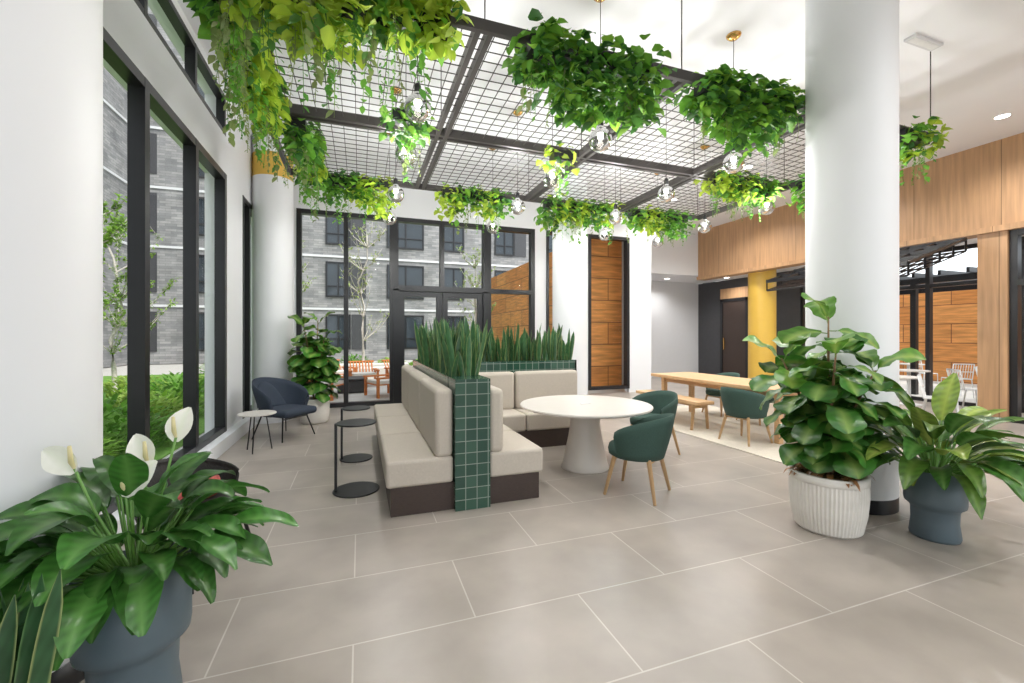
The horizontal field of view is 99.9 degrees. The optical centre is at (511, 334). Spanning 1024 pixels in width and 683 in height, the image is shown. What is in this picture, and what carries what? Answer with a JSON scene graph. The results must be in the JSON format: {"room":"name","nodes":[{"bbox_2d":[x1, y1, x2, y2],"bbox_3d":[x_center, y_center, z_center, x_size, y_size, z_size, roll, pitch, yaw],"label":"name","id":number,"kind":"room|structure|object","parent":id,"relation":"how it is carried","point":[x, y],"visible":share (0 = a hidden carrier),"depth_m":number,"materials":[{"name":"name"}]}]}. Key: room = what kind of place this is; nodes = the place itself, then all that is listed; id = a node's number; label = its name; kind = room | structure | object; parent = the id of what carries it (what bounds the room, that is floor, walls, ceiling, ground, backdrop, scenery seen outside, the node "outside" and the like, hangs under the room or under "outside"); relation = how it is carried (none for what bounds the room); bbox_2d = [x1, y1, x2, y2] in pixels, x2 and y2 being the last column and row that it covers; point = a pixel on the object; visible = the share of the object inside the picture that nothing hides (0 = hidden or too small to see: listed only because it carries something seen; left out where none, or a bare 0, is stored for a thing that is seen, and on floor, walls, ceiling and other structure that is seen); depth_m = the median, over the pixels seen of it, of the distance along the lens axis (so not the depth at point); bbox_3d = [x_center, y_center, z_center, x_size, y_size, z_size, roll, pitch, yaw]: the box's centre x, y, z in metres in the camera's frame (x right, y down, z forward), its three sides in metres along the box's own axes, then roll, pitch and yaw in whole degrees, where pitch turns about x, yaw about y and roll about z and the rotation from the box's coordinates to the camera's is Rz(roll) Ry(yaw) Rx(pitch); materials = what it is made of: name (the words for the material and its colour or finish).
{"room":"lobby","nodes":[
{"label":"lobby","id":0,"kind":"room"},
{"bbox_2d":[103,0,251,457],"bbox_3d":[-2.702,-0.950,2.014,0.250,4.900,14.000,0,0,-20],"label":"wall","id":1,"kind":"structure","parent":0,"point":[123,20],"depth_m":5.89,"materials":[{"name":"white paint"}]},
{"bbox_2d":[51,662,84,682],"bbox_3d":[-2.197,1.440,1.831,0.670,0.121,0.670,0,0,-20],"label":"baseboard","id":2,"kind":"structure","parent":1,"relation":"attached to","point":[66,673],"depth_m":1.80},
{"bbox_2d":[103,27,226,513],"bbox_3d":[-3.024,-0.435,3.146,0.124,3.570,5.950,0,0,-20],"label":"window","id":3,"kind":"structure","parent":1,"relation":"in","point":[142,97],"depth_m":3.94,"materials":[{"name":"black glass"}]},
{"bbox_2d":[134,0,225,135],"bbox_3d":[-3.024,-3.025,3.146,0.104,0.550,5.950,0,0,-20],"label":"window","id":4,"kind":"structure","parent":1,"relation":"in","point":[193,58],"depth_m":4.83,"materials":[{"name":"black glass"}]},
{"bbox_2d":[105,417,256,546],"bbox_3d":[-3.354,1.415,4.408,0.120,0.170,8.550,0,0,-20],"label":"sill","id":5,"kind":"structure","parent":1,"relation":"attached to","point":[217,447],"depth_m":5.62,"materials":[{"name":"white paint"}]},
{"bbox_2d":[243,195,251,418],"bbox_3d":[-4.543,-0.435,7.435,0.114,3.570,1.350,0,0,-20],"label":"window","id":6,"kind":"structure","parent":1,"relation":"in","point":[247,207],"depth_m":7.19,"materials":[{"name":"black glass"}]},
{"bbox_2d":[293,166,655,393],"bbox_3d":[-0.528,-0.950,10.103,9.250,4.900,0.200,0,0,-20],"label":"wall","id":7,"kind":"structure","parent":0,"point":[417,204],"depth_m":10.44,"materials":[{"name":"white paint"}]},
{"bbox_2d":[296,208,393,407],"bbox_3d":[-3.460,-0.525,9.023,1.900,4.050,0.164,0,0,-20],"label":"window","id":8,"kind":"structure","parent":7,"relation":"in","point":[299,211],"depth_m":8.94,"materials":[{"name":"black metal"}]},
{"bbox_2d":[399,291,441,402],"bbox_3d":[-2.020,0.260,9.510,0.940,2.440,0.167,0,0,-20],"label":"door","id":9,"kind":"structure","parent":7,"relation":"in","point":[402,294],"depth_m":9.37,"materials":[{"name":"black metal"}]},
{"bbox_2d":[394,217,486,287],"bbox_3d":[-1.584,-1.765,9.687,2.080,1.570,0.164,0,0,-20],"label":"window","id":10,"kind":"structure","parent":7,"relation":"in","point":[441,224],"depth_m":9.61,"materials":[{"name":"black metal"}]},
{"bbox_2d":[393,285,488,403],"bbox_3d":[-1.576,0.210,9.679,2.130,2.580,0.180,0,0,-20],"label":"door frame","id":11,"kind":"structure","parent":7,"relation":"attached to","point":[396,288],"depth_m":9.28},
{"bbox_2d":[442,292,482,331],"bbox_3d":[-1.125,0.260,9.827,0.940,2.440,0.167,0,0,-20],"label":"door","id":12,"kind":"structure","parent":7,"relation":"in","point":[445,295],"depth_m":9.84,"materials":[{"name":"black metal"}]},
{"bbox_2d":[487,225,534,358],"bbox_3d":[-0.038,-0.525,10.234,1.200,4.050,0.164,0,0,-20],"label":"window","id":13,"kind":"structure","parent":7,"relation":"in","point":[531,292],"depth_m":10.30,"materials":[{"name":"black metal"}]},
{"bbox_2d":[546,230,551,334],"bbox_3d":[1.031,-0.525,10.613,0.470,4.050,0.164,0,0,-20],"label":"window","id":14,"kind":"structure","parent":7,"relation":"in","point":[547,237],"depth_m":10.47,"materials":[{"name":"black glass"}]},
{"bbox_2d":[588,234,629,389],"bbox_3d":[2.478,-0.575,11.125,1.220,3.950,0.164,0,0,-20],"label":"window","id":15,"kind":"structure","parent":7,"relation":"in","point":[626,246],"depth_m":11.24,"materials":[{"name":"black metal"}]},
{"bbox_2d":[80,377,1023,682],"bbox_3d":[3.258,1.560,5.928,14.100,0.120,17.000,0,0,-20],"label":"floor","id":16,"kind":"structure","parent":0,"point":[716,581],"depth_m":2.56,"materials":[{"name":"tile"}]},
{"bbox_2d":[0,569,62,682],"bbox_3d":[-1.546,1.097,1.277,0.304,0.805,0.300,0,0,-44],"label":"potted snake plant","id":17,"kind":"object","parent":16,"relation":"on","point":[27,652],"visible":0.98,"depth_m":1.27,"materials":[{"name":"green plant"}]},
{"bbox_2d":[0,0,102,672],"bbox_3d":[-2.197,-1.010,1.831,0.660,4.780,0.660,0,0,-20],"label":"round column","id":18,"kind":"structure","parent":16,"relation":"on","point":[51,51],"depth_m":1.74,"materials":[{"name":"white paint"}]},
{"bbox_2d":[0,407,298,682],"bbox_3d":[-1.477,0.906,1.728,1.113,1.188,0.953,0,0,-20],"label":"peace lily","id":19,"kind":"object","parent":16,"relation":"on","point":[125,613],"visible":1,"depth_m":1.59,"materials":[{"name":"plant"}]},
{"bbox_2d":[134,457,250,593],"bbox_3d":[-2.104,1.171,2.778,0.624,0.663,0.618,0,0,11],"label":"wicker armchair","id":20,"kind":"object","parent":16,"relation":"on","point":[209,463],"visible":0.13,"depth_m":2.96,"materials":[{"name":"black wicker"}]},
{"bbox_2d":[237,410,276,453],"bbox_3d":[-3.298,1.254,5.569,0.440,0.494,0.440,0,0,-20],"label":"round side table","id":21,"kind":"object","parent":16,"relation":"on","point":[256,413],"visible":1,"depth_m":5.54,"materials":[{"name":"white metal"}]},
{"bbox_2d":[252,134,292,423],"bbox_3d":[-4.212,-0.950,7.579,0.640,4.900,0.640,0,0,-20],"label":"round column","id":22,"kind":"structure","parent":16,"relation":"on","point":[272,203],"depth_m":7.31,"materials":[{"name":"white paint"}]},
{"bbox_2d":[251,377,316,442],"bbox_3d":[-3.416,1.071,6.363,0.840,0.863,0.735,0,0,20],"label":"lounge armchair","id":23,"kind":"object","parent":16,"relation":"on","point":[290,399],"visible":0.92,"depth_m":6.46,"materials":[{"name":"blue fabric"}]},
{"bbox_2d":[287,312,341,424],"bbox_3d":[-3.389,0.545,7.402,0.881,1.909,0.969,0,0,-20],"label":"fiddle leaf fig","id":24,"kind":"object","parent":16,"relation":"on","point":[314,365],"visible":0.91,"depth_m":7.25,"materials":[{"name":"plant"}]},
{"bbox_2d":[332,418,379,497],"bbox_3d":[-1.504,1.170,4.157,0.430,0.660,0.430,0,0,-20],"label":"side table","id":25,"kind":"object","parent":16,"relation":"on","point":[359,489],"visible":1,"depth_m":4.08,"materials":[{"name":"black metal"}]},
{"bbox_2d":[339,405,372,462],"bbox_3d":[-1.890,1.190,5.218,0.380,0.620,0.380,0,0,-20],"label":"side table","id":26,"kind":"object","parent":16,"relation":"on","point":[358,457],"visible":1,"depth_m":5.15,"materials":[{"name":"black metal"}]},
{"bbox_2d":[374,365,576,517],"bbox_3d":[-0.203,0.980,5.455,2.860,1.040,3.140,0,0,-20],"label":"sofa","id":27,"kind":"object","parent":16,"relation":"on","point":[415,434],"visible":0.75,"depth_m":3.93,"materials":[{"name":"fabric"}]},
{"bbox_2d":[413,317,576,511],"bbox_3d":[0.076,0.641,5.529,2.446,1.718,3.172,0,0,-20],"label":"pot","id":28,"kind":"object","parent":16,"relation":"on","point":[452,358],"visible":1,"depth_m":4.09,"materials":[{"name":"green tile"}]},
{"bbox_2d":[552,163,586,394],"bbox_3d":[1.116,-0.950,8.352,0.660,4.900,0.660,0,0,-20],"label":"round column","id":29,"kind":"structure","parent":16,"relation":"on","point":[569,260],"depth_m":8.07,"materials":[{"name":"white paint"}]},
{"bbox_2d":[520,395,652,473],"bbox_3d":[0.833,1.139,4.899,1.480,0.721,1.480,0,0,-20],"label":"round pedestal table","id":30,"kind":"object","parent":16,"relation":"on","point":[584,453],"visible":1,"depth_m":4.73,"materials":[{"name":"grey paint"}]},
{"bbox_2d":[603,413,673,505],"bbox_3d":[1.220,1.117,4.090,0.607,0.773,0.606,0,0,35],"label":"dining chair","id":31,"kind":"object","parent":16,"relation":"on","point":[647,440],"visible":1,"depth_m":3.86,"materials":[{"name":"fabric"}]},
{"bbox_2d":[630,390,680,454],"bbox_3d":[1.800,1.117,5.480,0.607,0.773,0.606,0,0,-31],"label":"dining chair","id":32,"kind":"object","parent":16,"relation":"on","point":[662,401],"visible":0.42,"depth_m":5.61,"materials":[{"name":"fabric"}]},
{"bbox_2d":[748,270,775,377],"bbox_3d":[7.285,-0.200,12.530,0.720,3.400,0.720,0,0,-20],"label":"column","id":33,"kind":"structure","parent":16,"relation":"on","point":[761,302],"depth_m":12.24,"materials":[{"name":"paint"}]},
{"bbox_2d":[673,405,902,462],"bbox_3d":[3.650,1.494,7.069,2.300,0.012,3.810,0,0,-20],"label":"area rug","id":34,"kind":"object","parent":16,"relation":"on","point":[760,444],"visible":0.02,"depth_m":6.63,"materials":[{"name":"carpet"}]},
{"bbox_2d":[636,390,713,429],"bbox_3d":[2.741,1.262,7.389,0.358,0.452,1.560,0,0,-20],"label":"wooden bench","id":35,"kind":"object","parent":34,"relation":"on","point":[685,400],"visible":0.67,"depth_m":6.80,"materials":[{"name":"brown wood"}]},
{"bbox_2d":[701,372,739,416],"bbox_3d":[3.985,1.105,8.148,0.607,0.774,0.606,0,0,-20],"label":"dining chair","id":36,"kind":"object","parent":34,"relation":"on","point":[711,392],"visible":0.33,"depth_m":8.08,"materials":[{"name":"fabric"}]},
{"bbox_2d":[651,372,800,443],"bbox_3d":[3.565,1.111,7.113,0.930,0.755,2.770,0,0,-20],"label":"wooden dining table","id":37,"kind":"object","parent":34,"relation":"on","point":[693,379],"visible":0.38,"depth_m":7.19,"materials":[{"name":"brown wood"}]},
{"bbox_2d":[718,387,772,446],"bbox_3d":[3.248,1.105,6.028,0.607,0.774,0.606,0,0,-25],"label":"dining chair","id":38,"kind":"object","parent":34,"relation":"on","point":[741,404],"visible":0.97,"depth_m":5.81,"materials":[{"name":"fabric"}]},
{"bbox_2d":[742,293,925,538],"bbox_3d":[2.436,0.582,3.399,0.909,1.836,1.011,0,0,-20],"label":"potted plant","id":39,"kind":"object","parent":16,"relation":"on","point":[829,471],"depth_m":3.20,"materials":[{"name":"plant"}]},
{"bbox_2d":[805,0,898,514],"bbox_3d":[3.071,-0.950,3.909,0.670,4.900,0.670,0,0,-20],"label":"round column","id":40,"kind":"structure","parent":16,"relation":"on","point":[852,46],"depth_m":3.63,"materials":[{"name":"white paint"}]},
{"bbox_2d":[899,369,930,405],"bbox_3d":[8.588,1.127,9.300,0.680,0.745,0.680,0,0,-20],"label":"cafe table","id":41,"kind":"object","parent":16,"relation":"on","point":[908,371],"visible":0.61,"depth_m":9.27,"materials":[{"name":"white metal"}]},
{"bbox_2d":[917,374,958,412],"bbox_3d":[7.102,1.086,7.164,0.424,0.832,0.494,0,0,-42],"label":"wire chair","id":42,"kind":"object","parent":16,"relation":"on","point":[925,397],"visible":0.62,"depth_m":7.20,"materials":[{"name":"white metal"}]},
{"bbox_2d":[859,373,1023,544],"bbox_3d":[3.138,0.893,3.162,1.249,1.214,1.295,0,0,2],"label":"potted plant","id":43,"kind":"object","parent":16,"relation":"on","point":[937,495],"visible":0.91,"depth_m":3.05,"materials":[{"name":"plant"}]},
{"bbox_2d":[946,368,976,408],"bbox_3d":[8.889,1.086,8.369,0.494,0.832,0.424,0,0,19],"label":"wire chair","id":44,"kind":"object","parent":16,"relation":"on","point":[963,387],"visible":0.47,"depth_m":8.29,"materials":[{"name":"white metal"}]},
{"bbox_2d":[902,412,1023,465],"bbox_3d":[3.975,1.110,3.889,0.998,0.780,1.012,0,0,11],"label":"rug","id":45,"kind":"object","parent":16,"relation":"on","point":[1002,440],"visible":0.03,"depth_m":3.77,"materials":[{"name":"beige fabric"}]},
{"bbox_2d":[177,0,1023,231],"bbox_3d":[2.882,-3.500,4.893,12.700,0.200,15.700,0,0,-20],"label":"ceiling","id":46,"kind":"structure","parent":0,"point":[977,73],"depth_m":5.66,"materials":[{"name":"paint"}]},
{"bbox_2d":[387,86,403,202],"bbox_3d":[-1.610,-2.618,5.954,0.230,1.565,0.230,0,0,-20],"label":"globe pendant lamp","id":47,"kind":"object","parent":46,"relation":"hanging from","point":[395,186],"visible":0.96,"depth_m":5.92,"materials":[{"name":"clear glass"}]},
{"bbox_2d":[395,135,416,164],"bbox_3d":[-1.143,-2.618,4.634,0.230,1.565,0.230,0,0,-20],"label":"globe pendant lamp","id":48,"kind":"object","parent":46,"relation":"hanging from","point":[397,150],"visible":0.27,"depth_m":4.58,"materials":[{"name":"clear glass"}]},
{"bbox_2d":[404,55,430,122],"bbox_3d":[-0.812,-2.618,3.701,0.230,1.565,0.230,0,0,-20],"label":"globe pendant lamp","id":49,"kind":"object","parent":46,"relation":"hanging from","point":[415,96],"visible":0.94,"depth_m":3.67,"materials":[{"name":"clear glass"}]},
{"bbox_2d":[510,110,524,214],"bbox_3d":[0.087,-2.618,6.555,0.230,1.565,0.230,0,0,-20],"label":"globe pendant lamp","id":50,"kind":"object","parent":46,"relation":"hanging from","point":[517,200],"visible":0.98,"depth_m":6.53,"materials":[{"name":"clear glass"}]},
{"bbox_2d":[543,115,560,188],"bbox_3d":[0.504,-2.618,5.377,0.230,1.565,0.230,0,0,-20],"label":"globe pendant lamp","id":51,"kind":"object","parent":46,"relation":"hanging from","point":[553,172],"visible":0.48,"depth_m":5.34,"materials":[{"name":"clear glass"}]},
{"bbox_2d":[270,0,930,219],"bbox_3d":[0.890,-2.853,5.651,7.394,1.095,3.784,0,0,-20],"label":"grid","id":52,"kind":"object","parent":46,"relation":"attached to","point":[490,29],"visible":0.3,"depth_m":5.20,"materials":[{"name":"metal"}]},
{"bbox_2d":[183,0,291,182],"bbox_3d":[-2.182,-1.973,3.576,0.501,0.966,1.974,0,0,-20],"label":"hanging planter","id":53,"kind":"object","parent":52,"relation":"hanging from","point":[261,97],"visible":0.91,"depth_m":3.36,"materials":[{"name":"green plant"}]},
{"bbox_2d":[280,118,329,222],"bbox_3d":[-2.521,-1.988,5.250,0.500,0.910,1.715,0,0,-18],"label":"hanging planter","id":54,"kind":"object","parent":52,"relation":"hanging from","point":[306,149],"visible":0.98,"depth_m":4.91,"materials":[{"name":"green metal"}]},
{"bbox_2d":[219,0,473,126],"bbox_3d":[-1.083,-1.976,2.957,1.625,0.938,0.675,0,0,-20],"label":"hanging planter","id":55,"kind":"object","parent":52,"relation":"hanging from","point":[307,27],"visible":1,"depth_m":2.93,"materials":[{"name":"green plant"}]},
{"bbox_2d":[315,167,400,228],"bbox_3d":[-2.342,-2.050,6.485,1.276,0.831,0.627,0,0,-20],"label":"hanging planter","id":56,"kind":"object","parent":52,"relation":"hanging from","point":[355,189],"visible":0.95,"depth_m":6.42,"materials":[{"name":"green plant"}]},
{"bbox_2d":[376,95,438,184],"bbox_3d":[-1.074,-1.969,4.396,0.612,0.796,0.534,0,0,-20],"label":"hanging planter","id":57,"kind":"object","parent":52,"relation":"hanging from","point":[399,118],"visible":0.92,"depth_m":4.37,"materials":[{"name":"green plant"}]},
{"bbox_2d":[434,182,513,237],"bbox_3d":[-0.618,-2.065,7.090,1.348,0.816,0.640,0,0,-20],"label":"hanging planter","id":58,"kind":"object","parent":52,"relation":"hanging from","point":[456,198],"visible":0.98,"depth_m":7.03,"materials":[{"name":"green plant"}]},
{"bbox_2d":[536,140,579,205],"bbox_3d":[0.615,-1.920,5.165,0.553,0.742,0.471,0,0,-20],"label":"hanging planter","id":59,"kind":"object","parent":52,"relation":"hanging from","point":[560,157],"visible":1,"depth_m":5.12,"materials":[{"name":"green plant"}]},
{"bbox_2d":[533,193,625,244],"bbox_3d":[1.217,-2.048,7.755,1.681,0.794,0.660,0,0,-20],"label":"hanging planter","id":60,"kind":"object","parent":52,"relation":"hanging from","point":[593,213],"visible":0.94,"depth_m":7.61,"materials":[{"name":"green plant"}]},
{"bbox_2d":[501,8,677,139],"bbox_3d":[0.675,-2.072,3.605,1.514,0.732,0.672,0,0,-20],"label":"hanging planter","id":61,"kind":"object","parent":52,"relation":"hanging from","point":[599,78],"visible":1,"depth_m":3.51,"materials":[{"name":"green plant"}]},
{"bbox_2d":[621,204,698,246],"bbox_3d":[2.827,-2.080,8.321,1.604,0.710,0.617,0,0,-20],"label":"hanging planter","id":62,"kind":"object","parent":52,"relation":"hanging from","point":[652,222],"visible":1,"depth_m":8.23,"materials":[{"name":"green plant"}]},
{"bbox_2d":[674,63,804,168],"bbox_3d":[2.278,-2.047,4.171,1.506,0.795,0.655,0,0,-20],"label":"hanging planter","id":63,"kind":"object","parent":52,"relation":"hanging from","point":[739,109],"visible":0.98,"depth_m":4.03,"materials":[{"name":"green plant"}]},
{"bbox_2d":[692,169,789,221],"bbox_3d":[3.503,-2.104,6.569,1.461,0.709,0.670,0,0,-20],"label":"hanging planter","id":64,"kind":"object","parent":52,"relation":"hanging from","point":[730,189],"visible":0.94,"depth_m":6.49,"materials":[{"name":"green plant"}]},
{"bbox_2d":[781,174,804,220],"bbox_3d":[4.529,-2.053,6.383,0.654,0.788,0.878,0,0,-20],"label":"hanging planter","id":65,"kind":"object","parent":52,"relation":"hanging from","point":[799,187],"visible":0.22,"depth_m":6.53,"materials":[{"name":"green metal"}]},
{"bbox_2d":[899,115,951,194],"bbox_3d":[4.615,-2.036,4.994,0.760,0.802,0.606,0,0,-20],"label":"hanging planter","id":66,"kind":"object","parent":52,"relation":"hanging from","point":[910,139],"visible":0.73,"depth_m":4.89,"materials":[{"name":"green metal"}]},
{"bbox_2d":[589,0,611,152],"bbox_3d":[0.885,-2.618,4.302,0.230,1.565,0.230,0,0,-20],"label":"globe pendant lamp","id":67,"kind":"object","parent":46,"relation":"hanging from","point":[600,129],"visible":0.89,"depth_m":4.26,"materials":[{"name":"clear glass"}]},
{"bbox_2d":[608,138,622,224],"bbox_3d":[1.718,-2.618,7.133,0.230,1.565,0.230,0,0,-20],"label":"globe pendant lamp","id":68,"kind":"object","parent":46,"relation":"hanging from","point":[615,211],"visible":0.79,"depth_m":7.10,"materials":[{"name":"clear glass"}]},
{"bbox_2d":[657,178,674,202],"bbox_3d":[2.135,-2.618,5.954,0.230,1.565,0.230,0,0,-20],"label":"globe pendant lamp","id":69,"kind":"object","parent":46,"relation":"hanging from","point":[666,186],"visible":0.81,"depth_m":5.91,"materials":[{"name":"clear glass"}]},
{"bbox_2d":[698,145,711,232],"bbox_3d":[3.480,-2.618,7.757,0.230,1.565,0.230,0,0,-20],"label":"globe pendant lamp","id":70,"kind":"object","parent":46,"relation":"hanging from","point":[704,222],"visible":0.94,"depth_m":7.72,"materials":[{"name":"clear glass"}]},
{"bbox_2d":[722,30,744,173],"bbox_3d":[2.515,-2.618,4.880,0.230,1.565,0.230,0,0,-20],"label":"globe pendant lamp","id":71,"kind":"object","parent":46,"relation":"hanging from","point":[732,36],"visible":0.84,"depth_m":4.85,"materials":[{"name":"glass"}]},
{"bbox_2d":[758,147,775,214],"bbox_3d":[3.898,-2.618,6.578,0.230,1.565,0.230,0,0,-20],"label":"globe pendant lamp","id":72,"kind":"object","parent":46,"relation":"hanging from","point":[766,201],"visible":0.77,"depth_m":6.55,"materials":[{"name":"glass"}]},
{"bbox_2d":[904,33,942,50],"bbox_3d":[4.762,-3.383,4.975,0.500,0.035,0.120,0,0,-20],"label":"diffuser","id":73,"kind":"object","parent":46,"relation":"attached to","point":[918,40],"depth_m":4.95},
{"bbox_2d":[622,242,622,384],"bbox_3d":[3.312,-0.950,12.365,0.200,4.900,1.500,0,0,-20],"label":"wall","id":74,"kind":"structure","parent":0,"point":[622,242],"depth_m":12.41,"materials":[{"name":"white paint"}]},
{"bbox_2d":[651,230,697,276],"bbox_3d":[4.374,-0.950,14.385,3.550,4.900,1.600,0,0,-20],"label":"wall","id":75,"kind":"structure","parent":0,"point":[678,260],"depth_m":13.87,"materials":[{"name":"white paint"}]},
{"bbox_2d":[651,281,702,376],"bbox_3d":[5.370,-0.225,15.693,3.800,3.450,0.200,0,0,-20],"label":"wall","id":76,"kind":"structure","parent":0,"point":[674,305],"depth_m":15.78,"materials":[{"name":"grey paint"}]},
{"bbox_2d":[698,270,800,374],"bbox_3d":[7.759,-0.200,14.337,0.200,3.400,3.950,0,0,-20],"label":"wall","id":77,"kind":"structure","parent":0,"point":[788,301],"depth_m":15.34,"materials":[{"name":"paint"}]},
{"bbox_2d":[720,286,747,377],"bbox_3d":[7.518,-0.050,14.570,0.100,3.100,1.150,0,0,-20],"label":"door","id":78,"kind":"structure","parent":77,"relation":"in","point":[733,301],"depth_m":14.55,"materials":[{"name":"brown wood"}]},
{"bbox_2d":[801,236,1023,412],"bbox_3d":[10.580,-0.200,6.372,0.124,3.400,12.950,0,0,-20],"label":"window","id":79,"kind":"structure","parent":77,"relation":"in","point":[928,287],"depth_m":9.66,"materials":[{"name":"black metal"}]},
{"bbox_2d":[651,235,1023,282],"bbox_3d":[7.705,-2.000,7.449,4.900,0.200,17.300,0,0,-20],"label":"ceiling","id":80,"kind":"structure","parent":0,"point":[654,277],"depth_m":14.46,"materials":[{"name":"paint"}]},
{"bbox_2d":[697,132,1023,417],"bbox_3d":[8.816,-0.950,6.888,0.380,4.900,15.500,0,0,-20],"label":"wall","id":81,"kind":"structure","parent":0,"point":[977,192],"depth_m":7.94,"materials":[{"name":"brown wood"}]},
{"bbox_2d":[766,237,967,290],"bbox_3d":[7.036,-1.383,8.814,1.710,0.783,2.740,0,0,-20],"label":"door","id":82,"kind":"structure","parent":81,"relation":"in","point":[908,255],"depth_m":7.95,"materials":[{"name":"metal"}]},
{"bbox_2d":[1009,228,1023,423],"bbox_3d":[9.104,-0.150,6.046,0.124,3.300,2.920,0,0,-20],"label":"window","id":83,"kind":"structure","parent":81,"relation":"in","point":[1016,281],"depth_m":7.34,"materials":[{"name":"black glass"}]},
{"label":"outside","id":84,"kind":"structure","parent":0,"visible":0},
{"bbox_2d":[103,359,976,458],"bbox_3d":[6.088,1.640,12.764,100.000,0.220,100.000,0,0,-20],"label":"ground","id":85,"kind":"structure","parent":84,"point":[155,369],"depth_m":12.30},
{"bbox_2d":[103,67,126,367],"bbox_3d":[-10.297,-7.900,-5.238,1.090,18.800,57.000,0,0,-20],"label":"apartment building","id":86,"kind":"structure","parent":85,"relation":"on","point":[114,94],"depth_m":20.38,"materials":[{"name":"brick"}]},
{"bbox_2d":[103,374,204,459],"bbox_3d":[-5.938,1.522,10.627,15.900,0.015,24.000,0,0,-20],"label":"lawn","id":87,"kind":"structure","parent":85,"relation":"on","point":[162,451],"depth_m":6.42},
{"bbox_2d":[103,436,125,456],"bbox_3d":[-4.952,1.241,4.414,1.541,0.549,1.562,0,0,-20],"label":"shrub","id":88,"kind":"object","parent":87,"relation":"on","point":[105,440],"visible":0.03,"depth_m":4.84,"materials":[{"name":"green plant"}]},
{"bbox_2d":[103,193,126,315],"bbox_3d":[-7.479,-0.658,7.278,1.706,4.379,1.603,0,0,-10],"label":"tree","id":89,"kind":"object","parent":87,"relation":"on","point":[110,232],"visible":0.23,"depth_m":7.58,"materials":[{"name":"green plant"}]},
{"bbox_2d":[103,375,170,403],"bbox_3d":[-8.518,1.177,9.726,1.567,0.675,1.575,0,0,-32],"label":"shrub","id":90,"kind":"object","parent":87,"relation":"on","point":[121,385],"visible":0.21,"depth_m":9.41,"materials":[{"name":"green plant"}]},
{"bbox_2d":[103,392,174,456],"bbox_3d":[-5.261,1.133,5.575,1.535,0.773,1.548,0,0,-4],"label":"shrub","id":91,"kind":"object","parent":87,"relation":"on","point":[115,419],"visible":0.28,"depth_m":5.46,"materials":[{"name":"green plant"}]},
{"bbox_2d":[103,211,181,391],"bbox_3d":[-10.013,-0.919,11.234,2.045,4.902,2.205,0,0,-20],"label":"tree","id":92,"kind":"object","parent":87,"relation":"on","point":[117,321],"visible":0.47,"depth_m":11.16,"materials":[{"name":"green plant"}]},
{"bbox_2d":[106,387,182,435],"bbox_3d":[-5.869,1.177,6.624,1.567,0.675,1.575,0,0,12],"label":"shrub","id":93,"kind":"object","parent":87,"relation":"on","point":[159,402],"visible":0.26,"depth_m":6.73,"materials":[{"name":"green plant"}]},
{"bbox_2d":[150,371,204,405],"bbox_3d":[-7.023,1.133,9.067,1.548,0.773,1.535,0,0,43],"label":"shrub","id":94,"kind":"object","parent":87,"relation":"on","point":[178,385],"visible":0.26,"depth_m":8.89,"materials":[{"name":"green plant"}]},
{"bbox_2d":[150,390,204,415],"bbox_3d":[-6.366,1.241,7.809,1.562,0.549,1.541,0,0,27],"label":"shrub","id":95,"kind":"object","parent":87,"relation":"on","point":[173,392],"visible":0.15,"depth_m":7.86,"materials":[{"name":"green plant"}]},
{"bbox_2d":[337,376,367,393],"bbox_3d":[-4.328,1.340,11.622,0.800,0.380,0.800,0,0,-20],"label":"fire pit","id":96,"kind":"object","parent":85,"relation":"on","point":[355,383],"visible":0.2,"depth_m":11.32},
{"bbox_2d":[338,218,388,362],"bbox_3d":[-5.450,-1.460,15.920,1.732,5.986,1.911,0,0,15],"label":"birch tree","id":97,"kind":"object","parent":85,"relation":"on","point":[366,244],"visible":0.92,"depth_m":15.96,"materials":[{"name":"green plant"}]},
{"bbox_2d":[348,360,379,378],"bbox_3d":[-4.510,1.164,12.991,0.860,0.732,0.984,0,0,-25],"label":"outdoor lounge chair","id":98,"kind":"object","parent":85,"relation":"on","point":[350,372],"visible":0.67,"depth_m":13.19,"materials":[{"name":"orange wood"}]},
{"bbox_2d":[363,374,388,398],"bbox_3d":[-3.138,1.164,10.935,0.984,0.732,0.860,0,0,-41],"label":"outdoor lounge chair","id":99,"kind":"object","parent":85,"relation":"on","point":[380,381],"visible":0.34,"depth_m":10.68,"materials":[{"name":"orange wood"}]},
{"bbox_2d":[148,6,724,363],"bbox_3d":[-4.452,-7.900,27.549,70.000,18.800,1.090,0,0,-20],"label":"apartment building","id":100,"kind":"structure","parent":85,"relation":"on","point":[418,244],"depth_m":25.07,"materials":[{"name":"brick"}]},
{"bbox_2d":[455,246,495,327],"bbox_3d":[-1.418,-1.063,17.530,1.834,5.195,1.699,0,0,-42],"label":"birch tree","id":101,"kind":"object","parent":85,"relation":"on","point":[476,285],"visible":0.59,"depth_m":17.32,"materials":[{"name":"green plant"}]},
{"bbox_2d":[491,239,621,385],"bbox_3d":[1.067,-0.610,16.609,1.100,4.280,9.400,0,0,-20],"label":"wood panel","id":102,"kind":"object","parent":85,"relation":"on","point":[511,311],"visible":0.29,"depth_m":12.29,"materials":[{"name":"wood"}]},
{"bbox_2d":[899,289,976,383],"bbox_3d":[15.727,0.015,9.812,0.200,3.030,20.000,0,0,-20],"label":"wooden wall","id":103,"kind":"structure","parent":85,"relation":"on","point":[954,312],"depth_m":13.97,"materials":[{"name":"wood"}]},
{"bbox_2d":[899,267,976,394],"bbox_3d":[12.297,-0.020,10.210,3.600,3.100,10.040,0,0,-20],"label":"pergola","id":104,"kind":"object","parent":85,"relation":"on","point":[944,276],"visible":0.18,"depth_m":11.05,"materials":[{"name":"metal"}]},
{"bbox_2d":[941,364,974,397],"bbox_3d":[11.050,1.116,10.673,0.424,0.832,0.494,0,0,17],"label":"wire chair","id":105,"kind":"object","parent":85,"relation":"on","point":[964,378],"visible":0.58,"depth_m":10.46,"materials":[{"name":"white metal"}]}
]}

